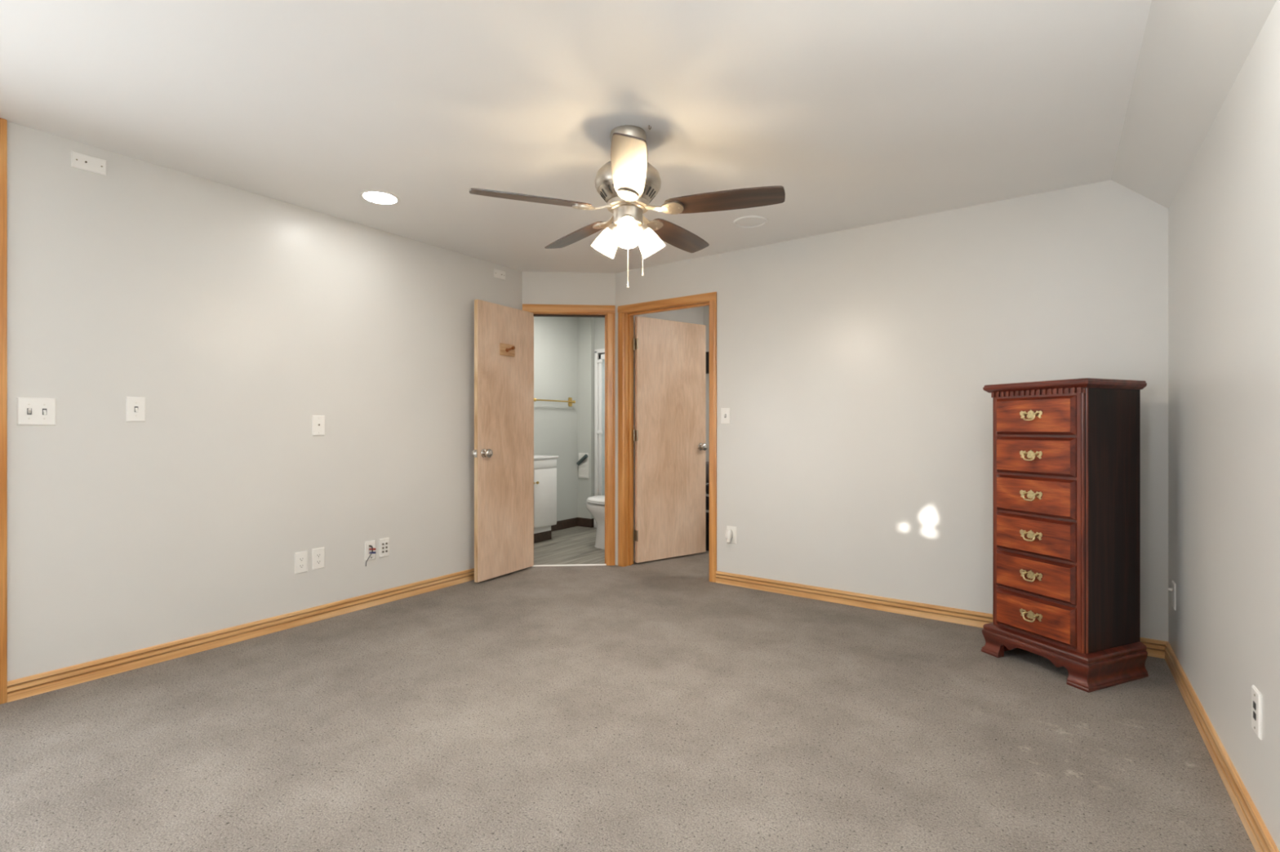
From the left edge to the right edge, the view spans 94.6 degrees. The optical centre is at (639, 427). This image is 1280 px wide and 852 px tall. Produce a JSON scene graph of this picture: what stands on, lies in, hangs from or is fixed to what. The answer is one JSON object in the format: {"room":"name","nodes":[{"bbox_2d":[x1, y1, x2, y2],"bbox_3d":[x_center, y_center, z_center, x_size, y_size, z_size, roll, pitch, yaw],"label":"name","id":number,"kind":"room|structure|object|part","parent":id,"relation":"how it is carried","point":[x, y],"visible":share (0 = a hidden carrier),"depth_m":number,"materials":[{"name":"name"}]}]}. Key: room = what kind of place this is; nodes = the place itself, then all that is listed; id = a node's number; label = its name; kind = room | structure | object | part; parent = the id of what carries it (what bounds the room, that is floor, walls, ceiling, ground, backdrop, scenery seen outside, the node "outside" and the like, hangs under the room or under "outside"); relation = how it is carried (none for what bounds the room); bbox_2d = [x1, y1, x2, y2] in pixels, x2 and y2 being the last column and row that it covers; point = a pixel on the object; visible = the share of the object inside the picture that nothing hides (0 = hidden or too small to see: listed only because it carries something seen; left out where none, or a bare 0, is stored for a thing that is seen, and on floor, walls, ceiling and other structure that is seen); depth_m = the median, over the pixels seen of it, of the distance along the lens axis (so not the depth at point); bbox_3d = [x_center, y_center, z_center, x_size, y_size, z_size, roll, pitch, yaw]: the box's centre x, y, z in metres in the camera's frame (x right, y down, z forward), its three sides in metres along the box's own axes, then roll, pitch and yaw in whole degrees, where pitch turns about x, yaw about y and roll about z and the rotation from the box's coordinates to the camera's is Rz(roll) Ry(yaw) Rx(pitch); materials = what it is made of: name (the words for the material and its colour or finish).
{"room":"bedroom","nodes":[
{"label":"bedroom","id":0,"kind":"room"},
{"bbox_2d":[7,121,522,681],"bbox_3d":[-2.380,-0.091,2.910,0.115,2.462,4.827,0,0,35],"label":"wall","id":1,"kind":"structure","parent":0,"point":[239,317],"depth_m":3.03,"materials":[{"name":"paint"}]},
{"bbox_2d":[0,118,7,704],"bbox_3d":[-2.642,-0.065,2.421,0.018,2.411,0.066,0,0,35],"label":"trim","id":2,"kind":"structure","parent":1,"relation":"attached to","point":[3,122],"depth_m":2.43,"materials":[{"name":"brown wood"}]},
{"bbox_2d":[16,397,56,425],"bbox_3d":[-2.571,-0.066,2.521,0.019,0.118,0.119,0,0,35],"label":"light switch","id":3,"kind":"object","parent":1,"relation":"attached to","point":[29,411],"visible":1,"depth_m":2.52,"materials":[{"name":"white plastic"}]},
{"bbox_2d":[71,151,106,175],"bbox_3d":[-2.479,-1.188,2.660,0.010,0.070,0.119,0,0,35],"label":"blank wall plate","id":4,"kind":"object","parent":1,"relation":"attached to","point":[80,161],"visible":1,"depth_m":2.66,"materials":[{"name":"white plastic"}]},
{"bbox_2d":[125,396,145,422],"bbox_3d":[-2.380,-0.084,2.793,0.019,0.117,0.073,0,0,35],"label":"light switch","id":5,"kind":"object","parent":1,"relation":"attached to","point":[135,406],"visible":1,"depth_m":2.79,"materials":[{"name":"white plastic"}]},
{"bbox_2d":[7,568,474,702],"bbox_3d":[-1.793,1.099,3.632,0.016,0.083,2.891,0,0,35],"label":"baseboard","id":6,"kind":"structure","parent":1,"relation":"attached to","point":[37,684],"depth_m":3.02,"materials":[{"name":"brown wood"}]},
{"bbox_2d":[294,551,307,573],"bbox_3d":[-1.954,0.781,3.409,0.008,0.122,0.072,0,0,35],"label":"power outlet","id":7,"kind":"object","parent":1,"relation":"attached to","point":[300,557],"visible":1,"depth_m":3.41,"materials":[{"name":"white plastic"}]},
{"bbox_2d":[298,563,304,568],"bbox_3d":[-1.952,0.800,3.408,0.002,0.024,0.034,0,0,35],"label":"receptacle","id":8,"kind":"object","parent":7,"relation":"attached to","point":[300,565],"depth_m":3.41,"materials":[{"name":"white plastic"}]},
{"bbox_2d":[298,556,304,561],"bbox_3d":[-1.952,0.761,3.408,0.002,0.024,0.034,0,0,35],"label":"receptacle","id":9,"kind":"object","parent":7,"relation":"attached to","point":[300,558],"depth_m":3.41,"materials":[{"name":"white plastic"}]},
{"bbox_2d":[311,546,324,569],"bbox_3d":[-1.899,0.776,3.489,0.008,0.122,0.072,0,0,35],"label":"power outlet","id":10,"kind":"object","parent":1,"relation":"attached to","point":[317,554],"visible":1,"depth_m":3.48,"materials":[{"name":"white plastic"}]},
{"bbox_2d":[315,560,321,564],"bbox_3d":[-1.897,0.795,3.487,0.002,0.024,0.034,0,0,35],"label":"receptacle","id":11,"kind":"object","parent":10,"relation":"attached to","point":[317,562],"depth_m":3.49,"materials":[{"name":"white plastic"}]},
{"bbox_2d":[315,552,321,557],"bbox_3d":[-1.897,0.756,3.487,0.002,0.024,0.034,0,0,35],"label":"receptacle","id":12,"kind":"object","parent":10,"relation":"attached to","point":[317,554],"depth_m":3.49,"materials":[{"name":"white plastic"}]},
{"bbox_2d":[311,415,324,435],"bbox_3d":[-1.897,-0.009,3.490,0.010,0.119,0.073,0,0,35],"label":"cable wall plate","id":13,"kind":"object","parent":1,"relation":"attached to","point":[317,421],"visible":1,"depth_m":3.49,"materials":[{"name":"white plastic"}]},
{"bbox_2d":[364,539,375,560],"bbox_3d":[-1.712,0.783,3.753,0.010,0.122,0.072,0,0,35],"label":"wall plate","id":14,"kind":"object","parent":1,"relation":"attached to","point":[372,543],"visible":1,"depth_m":3.75,"materials":[{"name":"white plastic"}]},
{"bbox_2d":[365,545,375,566],"bbox_3d":[-1.700,0.813,3.737,0.060,0.130,0.029,0,0,-5],"label":"cable","id":15,"kind":"object","parent":14,"relation":"attached to","point":[371,548],"visible":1,"depth_m":3.73,"materials":[{"name":"black plastic"}]},
{"bbox_2d":[379,537,389,557],"bbox_3d":[-1.656,0.782,3.832,0.010,0.121,0.069,0,0,35],"label":"wall plate","id":16,"kind":"object","parent":1,"relation":"attached to","point":[384,543],"visible":1,"depth_m":3.83,"materials":[{"name":"white plastic"}]},
{"bbox_2d":[493,268,505,279],"bbox_3d":[-1.097,-1.196,4.628,0.010,0.068,0.118,0,0,35],"label":"blank wall plate","id":17,"kind":"object","parent":1,"relation":"attached to","point":[500,274],"visible":1,"depth_m":4.63,"materials":[{"name":"white plastic"}]},
{"bbox_2d":[471,299,533,582],"bbox_3d":[-1.007,0.100,4.508,0.172,2.044,0.621,0,0,38],"label":"door","id":18,"kind":"structure","parent":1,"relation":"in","point":[502,453],"depth_m":4.47,"materials":[{"name":"brown wood"}]},
{"bbox_3d":[-1.111,0.191,4.298,0.069,0.066,0.066,0,0,31],"label":"knob","id":19,"kind":"part","parent":18,"relation":"part of","materials":[{"name":"metal"}]},
{"bbox_2d":[522,271,615,564],"bbox_3d":[-0.588,-0.091,4.913,0.762,2.462,0.115,0,0,-4],"label":"wall","id":20,"kind":"structure","parent":0,"point":[538,287],"depth_m":4.86,"materials":[{"name":"paint"}]},
{"bbox_2d":[533,316,604,521],"bbox_3d":[-1.059,-0.066,6.426,0.120,2.412,3.300,0,0,35],"label":"wall","id":21,"kind":"structure","parent":0,"point":[555,338],"depth_m":6.55,"materials":[{"name":"paint"}]},
{"bbox_2d":[533,397,575,406],"bbox_3d":[-0.937,-0.284,6.426,0.080,0.100,0.670,0,0,35],"label":"towel bar","id":22,"kind":"object","parent":21,"relation":"attached to","point":[570,401],"visible":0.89,"depth_m":6.53,"materials":[{"name":"gold metal"}]},
{"bbox_2d":[551,517,593,531],"bbox_3d":[-0.831,1.090,6.467,0.206,0.100,0.770,0,0,35],"label":"baseboard","id":23,"kind":"structure","parent":21,"relation":"attached to","point":[576,522],"depth_m":6.70,"materials":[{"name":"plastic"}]},
{"bbox_2d":[0,0,1151,273],"bbox_3d":[-0.690,-1.322,2.011,3.914,0.100,5.299,0,0,35],"label":"ceiling","id":24,"kind":"structure","parent":0,"point":[864,113],"depth_m":2.29,"materials":[{"name":"paint"}]},
{"bbox_2d":[359,190,399,204],"bbox_3d":[-1.441,-1.270,3.275,0.208,0.006,0.208,0,0,35],"label":"recessed light","id":25,"kind":"object","parent":24,"relation":"in","point":[376,197],"visible":1,"depth_m":3.27,"materials":[{"name":"white plastic"}]},
{"bbox_2d":[363,191,396,204],"bbox_3d":[-1.441,-1.269,3.275,0.172,0.001,0.172,0,0,35],"label":"diffuser","id":26,"kind":"object","parent":25,"relation":"attached to","point":[376,197],"depth_m":3.27,"materials":[{"name":"white plastic"}]},
{"bbox_2d":[469,124,785,288],"bbox_3d":[-0.048,-0.936,2.520,1.282,0.671,1.233,0,0,0],"label":"ceiling fan","id":27,"kind":"object","parent":24,"relation":"hanging from","point":[628,183],"visible":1,"depth_m":2.48,"materials":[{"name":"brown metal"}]},
{"bbox_3d":[-0.445,-0.938,2.427,0.494,0.007,0.133,0,13,-20],"label":"blade","id":28,"kind":"part","parent":27,"relation":"part of","materials":[{"name":"brown wood"}]},
{"bbox_3d":[-0.306,-0.938,2.898,0.133,0.007,0.494,-16,9,-37],"label":"blade","id":29,"kind":"part","parent":27,"relation":"part of","materials":[{"name":"brown wood"}]},
{"bbox_3d":[-0.154,-0.816,2.631,0.126,0.136,0.114,0,0,0],"label":"lamp shade","id":30,"kind":"part","parent":27,"relation":"part of","materials":[{"name":"white glass"}]},
{"bbox_3d":[-0.108,-0.874,2.603,0.072,0.061,0.062,0,0,0],"label":"lamp arm","id":31,"kind":"part","parent":27,"relation":"part of","materials":[{"name":"silver metal"}]},
{"bbox_3d":[-0.052,-0.816,2.452,0.113,0.136,0.129,0,0,0],"label":"lamp shade","id":32,"kind":"part","parent":27,"relation":"part of","materials":[{"name":"white glass"}]},
{"bbox_3d":[-0.052,-0.874,2.502,0.060,0.061,0.072,0,0,0],"label":"lamp arm","id":33,"kind":"part","parent":27,"relation":"part of","materials":[{"name":"silver metal"}]},
{"bbox_3d":[-0.052,-0.831,2.468,0.048,0.072,0.062,0,0,0],"label":"bulb","id":34,"kind":"part","parent":27,"relation":"part of","materials":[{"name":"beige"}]},
{"bbox_3d":[-0.052,-0.755,2.547,0.003,0.250,0.003,0,0,0],"label":"pull chain","id":35,"kind":"part","parent":27,"relation":"part of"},
{"bbox_3d":[-0.040,-0.938,2.150,0.133,0.007,0.494,12,0,-2],"label":"blade","id":36,"kind":"part","parent":27,"relation":"part of","materials":[{"name":"brown wood"}]},
{"bbox_3d":[0.006,-0.797,2.579,0.016,0.214,0.003,0,0,0],"label":"pull chain","id":37,"kind":"part","parent":27,"relation":"part of","materials":[{"name":"white metal"}]},
{"bbox_3d":[0.004,-0.874,2.603,0.072,0.061,0.062,0,0,0],"label":"lamp arm","id":38,"kind":"part","parent":27,"relation":"part of","materials":[{"name":"silver metal"}]},
{"bbox_3d":[0.050,-0.816,2.631,0.126,0.136,0.114,0,0,0],"label":"lamp shade","id":39,"kind":"part","parent":27,"relation":"part of","materials":[{"name":"white glass"}]},
{"bbox_3d":[0.183,-0.938,2.911,0.133,0.007,0.494,-15,-8,33],"label":"blade","id":40,"kind":"part","parent":27,"relation":"part of","materials":[{"name":"brown wood"}]},
{"bbox_3d":[0.348,-0.938,2.450,0.494,0.007,0.133,0,-13,16],"label":"blade","id":41,"kind":"part","parent":27,"relation":"part of","materials":[{"name":"brown wood"}]},
{"bbox_2d":[733,215,767,228],"bbox_3d":[0.683,-1.268,3.658,0.208,0.010,0.208,0,0,35],"label":"ceiling speaker","id":42,"kind":"object","parent":24,"relation":"attached to","point":[751,221],"visible":1,"depth_m":3.65,"materials":[{"name":"paint"}]},
{"bbox_2d":[736,217,764,226],"bbox_3d":[0.683,-1.269,3.658,0.170,0.004,0.170,0,0,35],"label":"grille","id":43,"kind":"object","parent":42,"relation":"attached to","point":[740,222],"depth_m":3.66,"materials":[{"name":"paint"}]},
{"bbox_2d":[577,317,604,519],"bbox_3d":[-0.059,-0.066,6.432,1.510,2.412,0.140,0,0,35],"label":"wall","id":44,"kind":"structure","parent":0,"point":[591,331],"depth_m":6.73,"materials":[{"name":"paint"}]},
{"bbox_2d":[576,453,588,478],"bbox_3d":[-0.655,0.440,6.734,0.154,0.290,0.050,0,0,35],"label":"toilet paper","id":45,"kind":"object","parent":44,"relation":"in","point":[583,463],"visible":1,"depth_m":6.73,"materials":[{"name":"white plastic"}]},
{"bbox_2d":[593,348,604,528],"bbox_3d":[0.022,0.130,6.357,1.270,2.020,0.100,0,0,35],"label":"shower enclosure","id":46,"kind":"object","parent":44,"relation":"attached to","point":[599,358],"visible":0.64,"depth_m":6.67,"materials":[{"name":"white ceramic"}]},
{"bbox_3d":[-0.482,0.090,6.711,0.038,1.900,0.060,0,0,35],"label":"frame post","id":47,"kind":"part","parent":46,"relation":"part of","materials":[{"name":"white metal"}]},
{"bbox_3d":[0.022,-0.858,6.357,1.270,0.045,0.060,0,0,35],"label":"rail","id":48,"kind":"part","parent":46,"relation":"part of","materials":[{"name":"white metal"}]},
{"bbox_3d":[-0.191,-0.790,6.506,0.650,0.060,0.044,0,0,35],"label":"door rail","id":49,"kind":"part","parent":46,"relation":"part of","materials":[{"name":"white metal"}]},
{"bbox_3d":[-0.175,0.125,6.495,0.612,1.770,0.008,0,0,35],"label":"glass panel","id":50,"kind":"part","parent":46,"relation":"part of","materials":[{"name":"clear glass"}]},
{"bbox_2d":[0,526,1255,851],"bbox_3d":[-0.287,1.180,3.195,5.257,0.080,7.700,0,0,35],"label":"floor","id":51,"kind":"structure","parent":0,"point":[655,705],"depth_m":2.16,"materials":[{"name":"carpet"}]},
{"bbox_2d":[533,454,558,542],"bbox_3d":[-1.255,0.716,5.690,0.402,0.848,0.994,0,0,35],"label":"bathroom vanity","id":52,"kind":"object","parent":51,"relation":"on","point":[544,466],"visible":0.29,"depth_m":5.86,"materials":[{"name":"white paint"}]},
{"bbox_3d":[-1.118,0.365,5.598,0.016,0.080,0.938,0,0,35],"label":"drawer","id":53,"kind":"part","parent":52,"relation":"part of","materials":[{"name":"white paint"}]},
{"bbox_3d":[-0.938,0.695,5.854,0.016,0.560,0.314,0,0,35],"label":"cabinet door","id":54,"kind":"part","parent":52,"relation":"part of","materials":[{"name":"white paint"}]},
{"bbox_2d":[533,454,558,459],"bbox_3d":[-1.264,0.303,5.696,0.380,0.023,0.994,0,0,35],"label":"countertop","id":55,"kind":"structure","parent":52,"relation":"on","point":[535,457],"depth_m":5.87,"materials":[{"name":"white stone"}]},
{"bbox_2d":[533,564,606,566],"bbox_3d":[-0.584,1.137,4.868,0.610,0.007,0.038,0,0,-4],"label":"threshold","id":56,"kind":"object","parent":51,"relation":"on","point":[569,564],"visible":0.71,"depth_m":4.86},
{"bbox_2d":[586,495,604,549],"bbox_3d":[-0.205,0.752,5.545,0.716,0.775,0.440,0,0,35],"label":"toilet","id":57,"kind":"object","parent":51,"relation":"on","point":[596,504],"visible":0.3,"depth_m":5.53,"materials":[{"name":"white ceramic"}]},
{"bbox_3d":[-0.263,0.705,5.586,0.562,0.017,0.368,0,0,35],"label":"seat","id":58,"kind":"part","parent":57,"relation":"part of","materials":[{"name":"white ceramic"}]},
{"bbox_3d":[-0.261,0.678,5.584,0.554,0.032,0.364,0,0,35],"label":"lid","id":59,"kind":"part","parent":57,"relation":"part of","materials":[{"name":"white ceramic"}]},
{"bbox_2d":[706,482,709,551],"bbox_3d":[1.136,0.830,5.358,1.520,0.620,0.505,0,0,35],"label":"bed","id":60,"kind":"object","parent":51,"relation":"on","point":[707,483],"visible":0.09,"depth_m":5.42,"materials":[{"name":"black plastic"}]},
{"bbox_2d":[706,461,709,482],"bbox_3d":[0.773,0.429,5.616,0.590,0.178,0.420,0,0,35],"label":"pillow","id":61,"kind":"object","parent":60,"relation":"on","point":[707,462],"visible":0.07,"depth_m":5.47,"materials":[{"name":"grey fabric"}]},
{"bbox_2d":[706,482,709,522],"bbox_3d":[1.136,0.705,5.358,1.520,0.370,0.505,0,0,35],"label":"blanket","id":62,"kind":"object","parent":60,"relation":"on","point":[707,483],"depth_m":5.41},
{"bbox_2d":[981,377,1148,693],"bbox_3d":[2.019,0.464,2.846,0.445,1.352,0.506,0,0,-22],"label":"dresser","id":63,"kind":"object","parent":51,"relation":"on","point":[1066,453],"visible":1,"depth_m":2.68,"materials":[{"name":"brown wood"}]},
{"bbox_3d":[1.818,0.894,2.764,0.011,0.031,0.060,0,0,-22],"label":"handle","id":64,"kind":"part","parent":63,"relation":"part of","materials":[{"name":"gold metal"}]},
{"bbox_3d":[1.818,0.706,2.764,0.011,0.031,0.060,0,0,-22],"label":"handle","id":65,"kind":"part","parent":63,"relation":"part of","materials":[{"name":"gold metal"}]},
{"bbox_3d":[1.818,0.518,2.764,0.011,0.031,0.060,0,0,-22],"label":"handle","id":66,"kind":"part","parent":63,"relation":"part of","materials":[{"name":"gold metal"}]},
{"bbox_3d":[1.818,0.330,2.764,0.011,0.032,0.060,0,0,-22],"label":"handle","id":67,"kind":"part","parent":63,"relation":"part of","materials":[{"name":"gold metal"}]},
{"bbox_3d":[1.818,0.142,2.764,0.011,0.031,0.060,0,0,-22],"label":"handle","id":68,"kind":"part","parent":63,"relation":"part of","materials":[{"name":"gold metal"}]},
{"bbox_3d":[1.818,-0.045,2.764,0.011,0.031,0.060,0,0,-22],"label":"handle","id":69,"kind":"part","parent":63,"relation":"part of","materials":[{"name":"gold metal"}]},
{"bbox_3d":[1.825,0.879,2.767,0.021,0.043,0.106,0,0,-22],"label":"handle plate","id":70,"kind":"part","parent":63,"relation":"part of","materials":[{"name":"gold metal"}]},
{"bbox_3d":[1.825,0.692,2.767,0.021,0.043,0.106,0,0,-22],"label":"handle plate","id":71,"kind":"part","parent":63,"relation":"part of","materials":[{"name":"gold metal"}]},
{"bbox_3d":[1.825,0.503,2.767,0.021,0.043,0.106,0,0,-22],"label":"handle plate","id":72,"kind":"part","parent":63,"relation":"part of","materials":[{"name":"gold metal"}]},
{"bbox_3d":[1.825,0.315,2.767,0.021,0.043,0.106,0,0,-22],"label":"handle plate","id":73,"kind":"part","parent":63,"relation":"part of","materials":[{"name":"gold metal"}]},
{"bbox_3d":[1.825,0.128,2.767,0.021,0.043,0.106,0,0,-22],"label":"handle plate","id":74,"kind":"part","parent":63,"relation":"part of","materials":[{"name":"gold metal"}]},
{"bbox_3d":[1.825,-0.060,2.767,0.021,0.043,0.106,0,0,-22],"label":"handle plate","id":75,"kind":"part","parent":63,"relation":"part of","materials":[{"name":"gold metal"}]},
{"bbox_3d":[1.835,0.887,2.771,0.002,0.148,0.346,0,0,-22],"label":"drawer","id":76,"kind":"part","parent":63,"relation":"part of","materials":[{"name":"brown wood"}]},
{"bbox_3d":[1.835,0.699,2.771,0.002,0.148,0.346,0,0,-22],"label":"drawer","id":77,"kind":"part","parent":63,"relation":"part of","materials":[{"name":"brown wood"}]},
{"bbox_3d":[1.835,0.510,2.771,0.002,0.149,0.346,0,0,-22],"label":"drawer","id":78,"kind":"part","parent":63,"relation":"part of","materials":[{"name":"brown wood"}]},
{"bbox_3d":[1.835,0.323,2.771,0.002,0.149,0.346,0,0,-22],"label":"drawer","id":79,"kind":"part","parent":63,"relation":"part of","materials":[{"name":"brown wood"}]},
{"bbox_3d":[1.835,0.135,2.771,0.002,0.148,0.346,0,0,-22],"label":"drawer","id":80,"kind":"part","parent":63,"relation":"part of","materials":[{"name":"brown wood"}]},
{"bbox_3d":[1.835,-0.052,2.771,0.002,0.149,0.346,0,0,-22],"label":"drawer","id":81,"kind":"part","parent":63,"relation":"part of","materials":[{"name":"brown wood"}]},
{"bbox_3d":[1.859,0.983,2.781,0.005,0.026,0.370,0,0,-22],"label":"rail","id":82,"kind":"part","parent":63,"relation":"part of","materials":[{"name":"brown wood"}]},
{"bbox_3d":[1.859,0.793,2.781,0.005,0.022,0.370,0,0,-22],"label":"rail","id":83,"kind":"part","parent":63,"relation":"part of","materials":[{"name":"brown wood"}]},
{"bbox_3d":[1.859,0.605,2.781,0.005,0.022,0.370,0,0,-22],"label":"rail","id":84,"kind":"part","parent":63,"relation":"part of","materials":[{"name":"brown wood"}]},
{"bbox_3d":[1.859,0.416,2.781,0.005,0.021,0.370,0,0,-22],"label":"rail","id":85,"kind":"part","parent":63,"relation":"part of","materials":[{"name":"brown wood"}]},
{"bbox_3d":[1.859,0.229,2.781,0.005,0.021,0.370,0,0,-22],"label":"rail","id":86,"kind":"part","parent":63,"relation":"part of","materials":[{"name":"brown wood"}]},
{"bbox_3d":[1.859,0.042,2.781,0.005,0.021,0.370,0,0,-22],"label":"rail","id":87,"kind":"part","parent":63,"relation":"part of","materials":[{"name":"brown wood"}]},
{"bbox_3d":[1.859,-0.159,2.781,0.005,0.046,0.370,0,0,-22],"label":"rail","id":88,"kind":"part","parent":63,"relation":"part of","materials":[{"name":"brown wood"}]},
{"bbox_3d":[1.846,0.887,2.775,0.024,0.174,0.372,0,0,-22],"label":"drawer","id":89,"kind":"part","parent":63,"relation":"part of","materials":[{"name":"brown wood"}]},
{"bbox_3d":[1.846,0.699,2.775,0.024,0.174,0.372,0,0,-22],"label":"drawer","id":90,"kind":"part","parent":63,"relation":"part of","materials":[{"name":"brown wood"}]},
{"bbox_3d":[1.846,0.510,2.775,0.024,0.175,0.372,0,0,-22],"label":"drawer","id":91,"kind":"part","parent":63,"relation":"part of","materials":[{"name":"brown wood"}]},
{"bbox_3d":[1.846,0.323,2.775,0.024,0.175,0.372,0,0,-22],"label":"drawer","id":92,"kind":"part","parent":63,"relation":"part of","materials":[{"name":"brown wood"}]},
{"bbox_3d":[1.846,0.135,2.775,0.024,0.174,0.372,0,0,-22],"label":"drawer","id":93,"kind":"part","parent":63,"relation":"part of","materials":[{"name":"brown wood"}]},
{"bbox_3d":[1.846,-0.052,2.775,0.024,0.175,0.372,0,0,-22],"label":"drawer","id":94,"kind":"part","parent":63,"relation":"part of","materials":[{"name":"brown wood"}]},
{"bbox_3d":[1.855,-0.162,2.779,0.018,0.028,0.436,0,0,-22],"label":"dentil moulding","id":95,"kind":"part","parent":63,"relation":"part of","materials":[{"name":"brown wood"}]},
{"bbox_3d":[2.026,1.065,2.849,0.428,0.150,0.506,0,0,-22],"label":"moulding","id":96,"kind":"part","parent":63,"relation":"part of","materials":[{"name":"brown wood"}]},
{"bbox_2d":[633,306,703,561],"bbox_3d":[0.536,-0.066,5.913,0.060,2.412,2.306,0,0,35],"label":"wall partition","id":97,"kind":"structure","parent":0,"point":[692,315],"depth_m":5.45,"materials":[{"name":"white paint"}]},
{"bbox_2d":[633,315,707,563],"bbox_3d":[0.276,0.104,5.123,0.780,2.044,0.169,0,0,-35],"label":"door","id":98,"kind":"structure","parent":97,"relation":"in","point":[671,446],"depth_m":5.09,"materials":[{"name":"brown wood"}]},
{"bbox_3d":[0.563,0.175,5.265,0.066,0.066,0.069,0,0,-35],"label":"knob","id":99,"kind":"part","parent":98,"relation":"part of","materials":[{"name":"metal"}]},
{"bbox_2d":[703,305,709,461],"bbox_3d":[2.104,-0.066,5.060,3.487,2.412,0.100,0,0,35],"label":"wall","id":100,"kind":"structure","parent":0,"point":[706,308],"depth_m":6.00,"materials":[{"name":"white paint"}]},
{"bbox_2d":[706,351,709,373],"bbox_3d":[0.827,-0.650,5.876,0.400,0.220,0.029,0,0,35],"label":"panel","id":101,"kind":"object","parent":100,"relation":"attached to","point":[707,353],"visible":0.14,"depth_m":5.96,"materials":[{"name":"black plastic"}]},
{"bbox_2d":[615,179,1168,641],"bbox_3d":[1.274,-0.091,3.916,3.530,2.462,0.115,0,0,35],"label":"wall","id":102,"kind":"structure","parent":0,"point":[855,453],"depth_m":3.59,"materials":[{"name":"paint"}]},
{"bbox_2d":[522,292,716,582],"bbox_3d":[-0.198,0.069,4.650,1.600,2.143,0.609,0,0,35],"label":"door frame","id":103,"kind":"structure","parent":102,"relation":"attached to","point":[626,313],"depth_m":4.84,"materials":[{"name":"brown wood"}]},
{"bbox_3d":[-0.582,-0.969,4.847,0.755,0.069,0.016,0,0,-4],"label":"head casing","id":104,"kind":"part","parent":103,"relation":"part of","materials":[{"name":"brown wood"}]},
{"bbox_3d":[-0.240,0.103,4.872,0.069,2.074,0.016,0,0,-4],"label":"casing","id":105,"kind":"part","parent":103,"relation":"part of","materials":[{"name":"brown wood"}]},
{"bbox_3d":[-0.154,0.103,4.839,0.062,2.074,0.016,0,0,35],"label":"casing","id":106,"kind":"part","parent":103,"relation":"part of","materials":[{"name":"brown wood"}]},
{"bbox_3d":[0.190,-0.964,4.597,0.904,0.059,0.016,0,0,35],"label":"head casing","id":107,"kind":"part","parent":103,"relation":"part of","materials":[{"name":"brown wood"}]},
{"bbox_3d":[0.536,0.103,4.354,0.059,2.074,0.016,0,0,35],"label":"casing","id":108,"kind":"part","parent":103,"relation":"part of","materials":[{"name":"brown wood"}]},
{"bbox_2d":[720,408,730,424],"bbox_3d":[0.618,-0.081,4.294,0.073,0.117,0.019,0,0,35],"label":"light switch","id":109,"kind":"object","parent":102,"relation":"attached to","point":[725,412],"visible":1,"depth_m":4.29,"materials":[{"name":"white plastic"}]},
{"bbox_2d":[726,525,737,544],"bbox_3d":[0.662,0.779,4.270,0.078,0.125,0.008,0,0,35],"label":"power outlet","id":110,"kind":"object","parent":102,"relation":"attached to","point":[734,540],"visible":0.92,"depth_m":4.26,"materials":[{"name":"white plastic"}]},
{"bbox_2d":[724,528,732,543],"bbox_3d":[0.637,0.784,4.251,0.050,0.100,0.053,0,0,35],"label":"plug","id":111,"kind":"object","parent":110,"relation":"attached to","point":[728,535],"visible":1,"depth_m":4.24,"materials":[{"name":"white plastic"}]},
{"bbox_2d":[715,570,1168,658],"bbox_3d":[1.580,1.099,3.621,2.491,0.083,0.016,0,0,35],"label":"baseboard","id":112,"kind":"structure","parent":102,"relation":"attached to","point":[1155,648],"depth_m":3.69,"materials":[{"name":"brown wood"}]},
{"bbox_2d":[1111,0,1276,208],"bbox_3d":[1.043,-1.224,0.795,0.321,0.296,5.299,0,0,35],"label":"ceiling","id":113,"kind":"structure","parent":0,"point":[1193,53],"depth_m":2.01,"materials":[{"name":"paint"}]},
{"bbox_2d":[1168,0,1279,851],"bbox_3d":[1.161,-0.066,0.770,0.100,2.412,5.394,0,0,35],"label":"wall","id":114,"kind":"structure","parent":0,"point":[1224,216],"depth_m":1.86,"materials":[{"name":"paint"}]},
{"bbox_2d":[1168,580,1175,609],"bbox_3d":[2.492,0.787,2.771,0.022,0.121,0.074,0,0,35],"label":"wall plate","id":115,"kind":"object","parent":114,"relation":"attached to","point":[1172,589],"visible":1,"depth_m":2.75,"materials":[{"name":"white plastic"}]},
{"bbox_2d":[1164,642,1279,851],"bbox_3d":[1.105,1.099,0.791,0.016,0.083,5.165,0,0,35],"label":"baseboard","id":116,"kind":"structure","parent":114,"relation":"attached to","point":[1258,833],"depth_m":1.90,"materials":[{"name":"brown wood"}]},
{"bbox_2d":[1251,684,1262,740],"bbox_3d":[1.699,0.785,1.630,0.007,0.122,0.076,0,0,35],"label":"wall plate","id":117,"kind":"object","parent":114,"relation":"attached to","point":[1256,697],"visible":1,"depth_m":1.61,"materials":[{"name":"white plastic"}]}
]}

